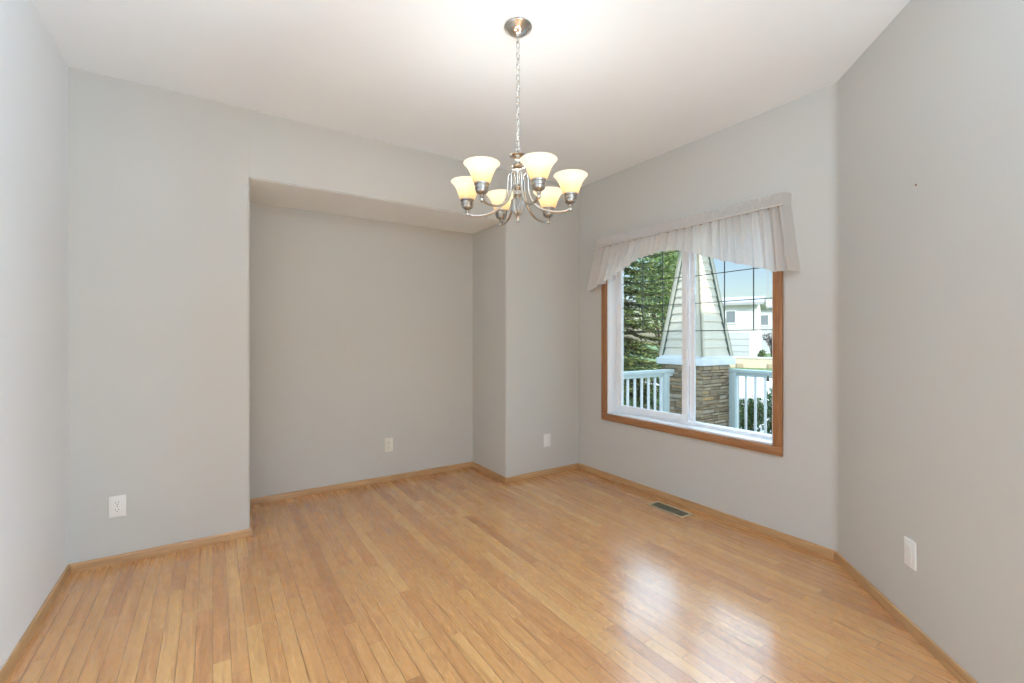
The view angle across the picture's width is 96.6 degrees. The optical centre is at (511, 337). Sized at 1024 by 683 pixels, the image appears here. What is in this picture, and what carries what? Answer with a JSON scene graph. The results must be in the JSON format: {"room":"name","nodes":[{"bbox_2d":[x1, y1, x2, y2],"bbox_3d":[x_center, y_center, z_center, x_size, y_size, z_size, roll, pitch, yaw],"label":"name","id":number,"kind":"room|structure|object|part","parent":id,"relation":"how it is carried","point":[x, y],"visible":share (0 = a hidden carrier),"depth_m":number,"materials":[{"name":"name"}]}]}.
{"room":"empty dining room","nodes":[
{"label":"empty dining room","id":0,"kind":"room"},
{"bbox_2d":[0,0,67,669],"bbox_3d":[-1.711,-0.092,1.343,0.140,2.615,2.922,0,0,-33],"label":"wall","id":1,"kind":"structure","parent":0,"point":[33,70],"depth_m":1.85,"materials":[{"name":"white paint"}]},
{"bbox_2d":[0,564,70,682],"bbox_3d":[-1.565,1.191,1.259,0.013,0.048,2.622,0,0,-33],"label":"baseboard","id":2,"kind":"structure","parent":1,"relation":"attached to","point":[6,670],"depth_m":1.86,"materials":[{"name":"brown wood"}]},
{"bbox_2d":[68,67,578,563],"bbox_3d":[-1.002,-0.092,3.549,3.745,2.615,0.590,0,0,-33],"label":"wall","id":3,"kind":"structure","parent":0,"point":[159,179],"depth_m":2.66,"materials":[{"name":"beige paint"}]},
{"bbox_2d":[108,494,125,517],"bbox_3d":[-2.123,0.906,2.455,0.073,0.115,0.010,0,0,-33],"label":"electrical outlet","id":4,"kind":"object","parent":3,"relation":"attached to","point":[116,504],"visible":1,"depth_m":2.45,"materials":[{"name":"white plastic"}]},
{"bbox_2d":[113,507,120,512],"bbox_3d":[-2.122,0.925,2.452,0.034,0.027,0.003,0,0,-33],"label":"receptacle","id":5,"kind":"object","parent":4,"relation":"attached to","point":[115,509],"depth_m":2.45,"materials":[{"name":"white plastic"}]},
{"bbox_2d":[113,500,120,505],"bbox_3d":[-2.122,0.886,2.452,0.034,0.027,0.003,0,0,-33],"label":"receptacle","id":6,"kind":"object","parent":4,"relation":"attached to","point":[115,502],"depth_m":2.45,"materials":[{"name":"white plastic"}]},
{"bbox_2d":[69,528,252,573],"bbox_3d":[-1.939,1.191,2.574,0.828,0.048,0.013,0,0,-33],"label":"baseboard","id":7,"kind":"structure","parent":3,"relation":"attached to","point":[92,564],"depth_m":2.54,"materials":[{"name":"brown wood"}]},
{"bbox_2d":[472,461,505,483],"bbox_3d":[-0.213,1.191,4.059,0.013,0.048,0.604,0,0,-33],"label":"baseboard","id":8,"kind":"structure","parent":3,"relation":"attached to","point":[489,472],"depth_m":4.02,"materials":[{"name":"brown wood"}]},
{"bbox_2d":[506,463,578,483],"bbox_3d":[0.286,1.191,4.033,0.820,0.048,0.013,0,0,-33],"label":"baseboard","id":9,"kind":"object","parent":3,"relation":"attached to","point":[515,478],"visible":1,"depth_m":4.01,"materials":[{"name":"brown wood"}]},
{"bbox_2d":[544,433,550,446],"bbox_3d":[0.313,0.909,4.053,0.073,0.115,0.008,0,0,-33],"label":"electrical outlet","id":10,"kind":"object","parent":3,"relation":"attached to","point":[547,437],"visible":1,"depth_m":4.05,"materials":[{"name":"white plastic"}]},
{"bbox_2d":[250,202,472,498],"bbox_3d":[-1.506,-0.092,3.655,3.018,2.615,0.140,0,0,-33],"label":"wall","id":11,"kind":"structure","parent":0,"point":[361,329],"depth_m":3.72,"materials":[{"name":"beige paint"}]},
{"bbox_2d":[250,462,471,505],"bbox_3d":[-1.149,1.191,3.798,1.863,0.048,0.013,0,0,-33],"label":"baseboard","id":12,"kind":"structure","parent":11,"relation":"attached to","point":[307,492],"depth_m":3.70,"materials":[{"name":"brown wood"}]},
{"bbox_2d":[384,438,392,451],"bbox_3d":[-1.044,0.906,3.868,0.073,0.115,0.010,0,0,-33],"label":"electrical outlet","id":13,"kind":"object","parent":11,"relation":"attached to","point":[388,442],"visible":1,"depth_m":3.86,"materials":[{"name":"beige plastic"}]},
{"bbox_2d":[250,178,505,233],"bbox_3d":[-0.992,-0.996,3.560,1.863,0.023,0.584,0,0,-33],"label":"ceiling","id":14,"kind":"structure","parent":0,"point":[266,192],"depth_m":3.42,"materials":[{"name":"white paint"}]},
{"bbox_2d":[33,0,909,187],"bbox_3d":[-0.908,-1.475,-0.976,8.610,0.150,8.563,0,0,-33],"label":"ceiling","id":15,"kind":"structure","parent":0,"point":[608,87],"depth_m":2.30,"materials":[{"name":"white paint"}]},
{"bbox_2d":[451,17,587,225],"bbox_3d":[0.027,-0.959,2.053,0.601,0.882,0.608,0,0,-33],"label":"chandelier","id":16,"kind":"object","parent":15,"relation":"hanging from","point":[538,165],"visible":1,"depth_m":2.02,"materials":[{"name":"silver metal"}]},
{"bbox_3d":[-0.204,-0.674,2.094,0.151,0.086,0.151,0,0,10],"label":"lamp shade","id":17,"kind":"part","parent":16,"relation":"part of","materials":[{"name":"white glass"}]},
{"bbox_3d":[-0.124,-0.674,1.873,0.151,0.086,0.151,0,0,40],"label":"lamp shade","id":18,"kind":"part","parent":16,"relation":"part of","materials":[{"name":"white glass"}]},
{"bbox_3d":[-0.098,-0.649,2.075,0.233,0.191,0.018,0,0,10],"label":"arm","id":19,"kind":"part","parent":16,"relation":"part of","materials":[{"name":"silver metal"}]},
{"bbox_3d":[-0.055,-0.649,1.955,0.018,0.191,0.233,0,0,40],"label":"arm","id":20,"kind":"part","parent":16,"relation":"part of","materials":[{"name":"silver metal"}]},
{"bbox_3d":[-0.053,-0.674,2.274,0.151,0.086,0.151,0,0,-20],"label":"lamp shade","id":21,"kind":"part","parent":16,"relation":"part of","materials":[{"name":"white glass"}]},
{"bbox_3d":[-0.017,-0.649,2.172,0.018,0.191,0.233,0,0,-20],"label":"arm","id":22,"kind":"part","parent":16,"relation":"part of","materials":[{"name":"silver metal"}]},
{"bbox_3d":[0.027,-1.094,2.053,0.014,0.529,0.014,0,0,12],"label":"chain","id":23,"kind":"part","parent":16,"relation":"part of","materials":[{"name":"silver metal"}]},
{"bbox_3d":[0.070,-0.649,1.933,0.018,0.191,0.233,0,0,-20],"label":"arm","id":24,"kind":"part","parent":16,"relation":"part of","materials":[{"name":"silver metal"}]},
{"bbox_3d":[0.109,-0.649,2.150,0.018,0.191,0.233,0,0,40],"label":"arm","id":25,"kind":"part","parent":16,"relation":"part of","materials":[{"name":"silver metal"}]},
{"bbox_3d":[0.107,-0.674,1.832,0.151,0.086,0.151,0,0,-20],"label":"lamp shade","id":26,"kind":"part","parent":16,"relation":"part of","materials":[{"name":"white glass"}]},
{"bbox_3d":[0.178,-0.674,2.233,0.151,0.086,0.151,0,0,40],"label":"lamp shade","id":27,"kind":"part","parent":16,"relation":"part of","materials":[{"name":"white glass"}]},
{"bbox_3d":[0.152,-0.649,2.031,0.233,0.191,0.018,0,0,10],"label":"arm","id":28,"kind":"part","parent":16,"relation":"part of","materials":[{"name":"silver metal"}]},
{"bbox_3d":[0.258,-0.674,2.012,0.151,0.086,0.151,0,0,10],"label":"lamp shade","id":29,"kind":"part","parent":16,"relation":"part of","materials":[{"name":"white glass"}]},
{"bbox_2d":[6,467,959,682],"bbox_3d":[-0.908,1.265,-0.976,8.610,0.100,8.563,0,0,-33],"label":"floor","id":30,"kind":"structure","parent":0,"point":[466,575],"depth_m":2.12,"materials":[{"name":"brown wood"}]},
{"bbox_2d":[647,501,692,517],"bbox_3d":[1.118,1.213,3.234,0.120,0.004,0.300,0,0,-33],"label":"floor vent","id":31,"kind":"object","parent":30,"relation":"in","point":[670,509],"visible":1,"depth_m":3.23,"materials":[{"name":"beige metal"}]},
{"bbox_2d":[579,86,828,547],"bbox_3d":[1.155,-0.092,3.611,0.170,2.615,2.471,0,0,-33],"label":"wall","id":32,"kind":"structure","parent":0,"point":[783,148],"depth_m":2.92,"materials":[{"name":"beige paint"}]},
{"bbox_2d":[601,205,782,456],"bbox_3d":[1.273,-0.062,3.408,0.185,1.545,1.516,0,0,-33],"label":"window","id":33,"kind":"structure","parent":32,"relation":"attached to","point":[612,291],"depth_m":3.41,"materials":[{"name":"white plastic"}]},
{"bbox_3d":[0.804,-0.062,3.974,0.020,1.435,0.055,0,0,-33],"label":"casing","id":34,"kind":"part","parent":33,"relation":"part of","materials":[{"name":"brown wood"}]},
{"bbox_2d":[622,251,681,331],"bbox_3d":[1.127,-0.380,3.703,0.005,0.660,0.621,0,0,-33],"label":"grille","id":35,"kind":"object","parent":33,"relation":"attached to","point":[662,279],"depth_m":3.75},
{"bbox_3d":[1.123,-0.062,3.700,0.030,1.375,0.701,0,0,-33],"label":"sliding sash","id":36,"kind":"part","parent":33,"relation":"part of","materials":[{"name":"white plastic"}]},
{"bbox_3d":[1.204,0.682,3.363,0.020,0.055,1.516,0,0,-33],"label":"casing","id":37,"kind":"part","parent":33,"relation":"part of","materials":[{"name":"brown wood"}]},
{"bbox_3d":[1.323,-0.062,3.441,0.065,1.427,1.398,0,0,-33],"label":"frame","id":38,"kind":"part","parent":33,"relation":"part of","materials":[{"name":"white plastic"}]},
{"bbox_3d":[1.204,-0.807,3.363,0.020,0.055,1.516,0,0,-33],"label":"casing","id":39,"kind":"part","parent":33,"relation":"part of","materials":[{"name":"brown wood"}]},
{"bbox_2d":[695,261,771,330],"bbox_3d":[1.532,-0.400,3.144,0.005,0.700,0.621,0,0,-33],"label":"grille","id":40,"kind":"object","parent":33,"relation":"attached to","point":[753,268],"depth_m":3.20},
{"bbox_3d":[1.605,-0.062,2.752,0.020,1.435,0.055,0,0,-33],"label":"casing","id":41,"kind":"part","parent":33,"relation":"part of","materials":[{"name":"brown wood"}]},
{"bbox_2d":[587,192,799,292],"bbox_3d":[1.153,-0.621,3.348,0.120,0.474,1.736,0,0,-33],"label":"window valance","id":42,"kind":"object","parent":32,"relation":"attached to","point":[765,238],"visible":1,"depth_m":2.96,"materials":[{"name":"white fabric"}]},
{"bbox_2d":[579,463,834,558],"bbox_3d":[1.197,1.191,3.380,0.013,0.048,2.104,0,0,-33],"label":"baseboard","id":43,"kind":"structure","parent":32,"relation":"attached to","point":[824,551],"depth_m":3.05,"materials":[{"name":"brown wood"}]},
{"bbox_2d":[829,0,1023,682],"bbox_3d":[2.403,-0.092,-0.352,1.150,2.615,5.935,0,0,-20],"label":"wall","id":44,"kind":"structure","parent":0,"point":[926,279],"depth_m":1.74,"materials":[{"name":"beige paint"}]},
{"bbox_2d":[834,551,977,682],"bbox_3d":[1.585,1.191,1.605,0.013,0.048,1.839,0,0,12],"label":"baseboard","id":45,"kind":"structure","parent":44,"relation":"attached to","point":[937,652],"depth_m":1.88,"materials":[{"name":"brown wood"}]},
{"bbox_2d":[904,536,916,570],"bbox_3d":[1.647,0.891,1.888,0.008,0.115,0.073,0,0,12],"label":"wall plate","id":46,"kind":"object","parent":44,"relation":"attached to","point":[910,547],"visible":1,"depth_m":1.88,"materials":[{"name":"white plastic"}]},
{"label":"outside","id":47,"kind":"structure","parent":0,"visible":0},
{"bbox_2d":[645,401,771,432],"bbox_3d":[9.938,1.955,4.722,5.400,0.020,21.000,0,0,-33],"label":"driveway","id":48,"kind":"structure","parent":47,"point":[760,426],"depth_m":9.80,"materials":[{"name":"concrete"}]},
{"bbox_2d":[739,395,763,431],"bbox_3d":[4.670,1.545,8.921,0.639,0.878,0.672,0,0,7],"label":"shrub","id":49,"kind":"object","parent":48,"relation":"on","point":[750,405],"visible":0.54,"depth_m":8.81,"materials":[{"name":"green plant"}]},
{"bbox_2d":[760,388,771,433],"bbox_3d":[4.697,1.389,7.922,0.778,1.166,0.768,0,0,-33],"label":"shrub","id":50,"kind":"object","parent":48,"relation":"on","point":[769,397],"visible":0.09,"depth_m":7.92,"materials":[{"name":"green plant"}]},
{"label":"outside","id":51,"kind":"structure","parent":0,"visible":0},
{"bbox_2d":[629,345,771,403],"bbox_3d":[43.221,2.115,46.272,116.970,0.300,150.000,0,0,-33],"label":"lawn","id":52,"kind":"structure","parent":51,"point":[655,346],"depth_m":41.70,"materials":[{"name":"green plant"}]},
{"bbox_2d":[624,396,639,407],"bbox_3d":[1.703,1.434,7.159,0.906,1.072,0.914,0,0,-33],"label":"shrub","id":53,"kind":"object","parent":52,"relation":"on","point":[630,399],"visible":0.03,"depth_m":6.94,"materials":[{"name":"green plant"}]},
{"bbox_2d":[645,395,658,410],"bbox_3d":[2.612,1.476,7.831,0.873,0.990,0.952,0,0,-33],"label":"shrub","id":54,"kind":"object","parent":52,"relation":"on","point":[651,397],"visible":0.02,"depth_m":8.11,"materials":[{"name":"green plant"}]},
{"bbox_2d":[628,250,678,364],"bbox_3d":[5.388,-1.157,16.650,2.669,6.257,2.399,0,0,-33],"label":"leafy tree","id":55,"kind":"object","parent":52,"relation":"on","point":[671,260],"visible":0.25,"depth_m":16.08,"materials":[{"name":"green plant"}]},
{"bbox_2d":[624,253,740,409],"bbox_3d":[2.500,-1.215,11.382,5.935,6.500,5.780,0,0,25],"label":"spruce tree","id":56,"kind":"object","parent":52,"relation":"on","point":[631,363],"visible":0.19,"depth_m":10.92,"materials":[{"name":"green plant"}]},
{"bbox_2d":[643,387,771,403],"bbox_3d":[3.442,1.895,20.193,0.700,0.140,150.000,0,0,-33],"label":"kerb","id":57,"kind":"object","parent":52,"relation":"on","point":[741,396],"depth_m":14.01,"materials":[{"name":"concrete"}]},
{"bbox_2d":[739,407,744,428],"bbox_3d":[3.741,1.555,8.017,0.646,0.856,0.614,0,0,-33],"label":"shrub","id":58,"kind":"object","parent":52,"relation":"on","point":[740,409],"visible":0.02,"depth_m":7.88,"materials":[{"name":"green plant"}]},
{"bbox_2d":[721,296,766,356],"bbox_3d":[20.790,-0.945,43.008,5.400,5.820,8.000,0,0,31],"label":"house","id":59,"kind":"structure","parent":52,"relation":"on","point":[738,314],"depth_m":39.49,"materials":[{"name":"white paint"}]},
{"bbox_3d":[19.124,-1.835,39.915,0.700,1.000,0.040,0,0,31],"label":"pane","id":60,"kind":"part","parent":59,"relation":"part of","materials":[{"name":"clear glass"}]},
{"bbox_2d":[730,357,771,368],"bbox_3d":[17.400,1.605,29.000,10.100,0.720,0.440,0,0,27],"label":"wall","id":61,"kind":"structure","parent":52,"relation":"on","point":[740,362],"depth_m":29.68,"materials":[{"name":"white paint"}]},
{"bbox_2d":[757,349,765,356],"bbox_3d":[17.811,1.386,32.492,0.757,1.171,0.677,0,0,-33],"label":"shrub","id":62,"kind":"object","parent":52,"relation":"on","point":[762,353],"visible":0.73,"depth_m":32.41,"materials":[{"name":"green plant"}]},
{"bbox_2d":[761,299,771,353],"bbox_3d":[35.175,-1.545,59.125,9.600,7.020,8.000,0,0,27],"label":"house","id":63,"kind":"structure","parent":52,"relation":"on","point":[766,314],"depth_m":56.94,"materials":[{"name":"grey"}]},
{"bbox_3d":[31.318,-2.235,57.139,1.300,1.200,0.040,0,0,27],"label":"pane","id":64,"kind":"part","parent":63,"relation":"part of","materials":[{"name":"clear glass"}]},
{"bbox_2d":[761,332,771,356],"bbox_3d":[20.558,0.702,35.956,1.554,2.538,1.215,0,0,20],"label":"street tree","id":65,"kind":"object","parent":52,"relation":"on","point":[769,338],"visible":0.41,"depth_m":36.08,"materials":[{"name":"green plant"}]},
{"bbox_3d":[3.179,1.650,3.250,2.819,0.630,6.350,0,0,-33],"label":"porch deck","id":66,"kind":"object","parent":52,"relation":"on","visible":0},
{"bbox_2d":[624,369,673,411],"bbox_3d":[1.269,0.868,5.352,1.870,0.935,0.090,0,0,-33],"label":"porch railing","id":67,"kind":"object","parent":66,"relation":"on","point":[664,375],"visible":0.29,"depth_m":5.64,"materials":[{"name":"white wood"}]},
{"bbox_3d":[1.269,0.443,5.352,1.870,0.085,0.090,0,0,-33],"label":"rail","id":68,"kind":"part","parent":67,"relation":"part of","materials":[{"name":"white wood"}]},
{"bbox_3d":[1.934,0.887,5.788,0.090,0.895,0.090,0,0,-33],"label":"post","id":69,"kind":"part","parent":67,"relation":"part of","materials":[{"name":"white wood"}]},
{"bbox_2d":[656,251,734,426],"bbox_3d":[2.426,0.025,6.039,0.700,2.620,0.700,0,0,-33],"label":"porch column","id":70,"kind":"structure","parent":66,"relation":"on","point":[714,353],"depth_m":5.86,"materials":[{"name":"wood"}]},
{"bbox_2d":[728,369,771,432],"bbox_3d":[4.326,0.868,3.679,0.090,0.935,5.410,0,0,-33],"label":"porch railing","id":71,"kind":"object","parent":66,"relation":"on","point":[734,374],"visible":0.21,"depth_m":5.76,"materials":[{"name":"white wood"}]},
{"bbox_3d":[2.870,0.887,5.899,0.090,0.895,0.090,0,0,-33],"label":"post","id":72,"kind":"part","parent":71,"relation":"part of","materials":[{"name":"white wood"}]},
{"bbox_3d":[4.326,0.443,3.679,0.090,0.085,5.410,0,0,-33],"label":"rail","id":73,"kind":"part","parent":71,"relation":"part of","materials":[{"name":"white wood"}]},
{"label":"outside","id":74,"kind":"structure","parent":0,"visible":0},
{"bbox_2d":[645,376,771,396],"bbox_3d":[8.836,1.957,23.729,12.200,0.015,150.000,0,0,-33],"label":"street","id":75,"kind":"structure","parent":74,"point":[750,380],"depth_m":18.73,"materials":[{"name":"grey asphalt"}]}
]}

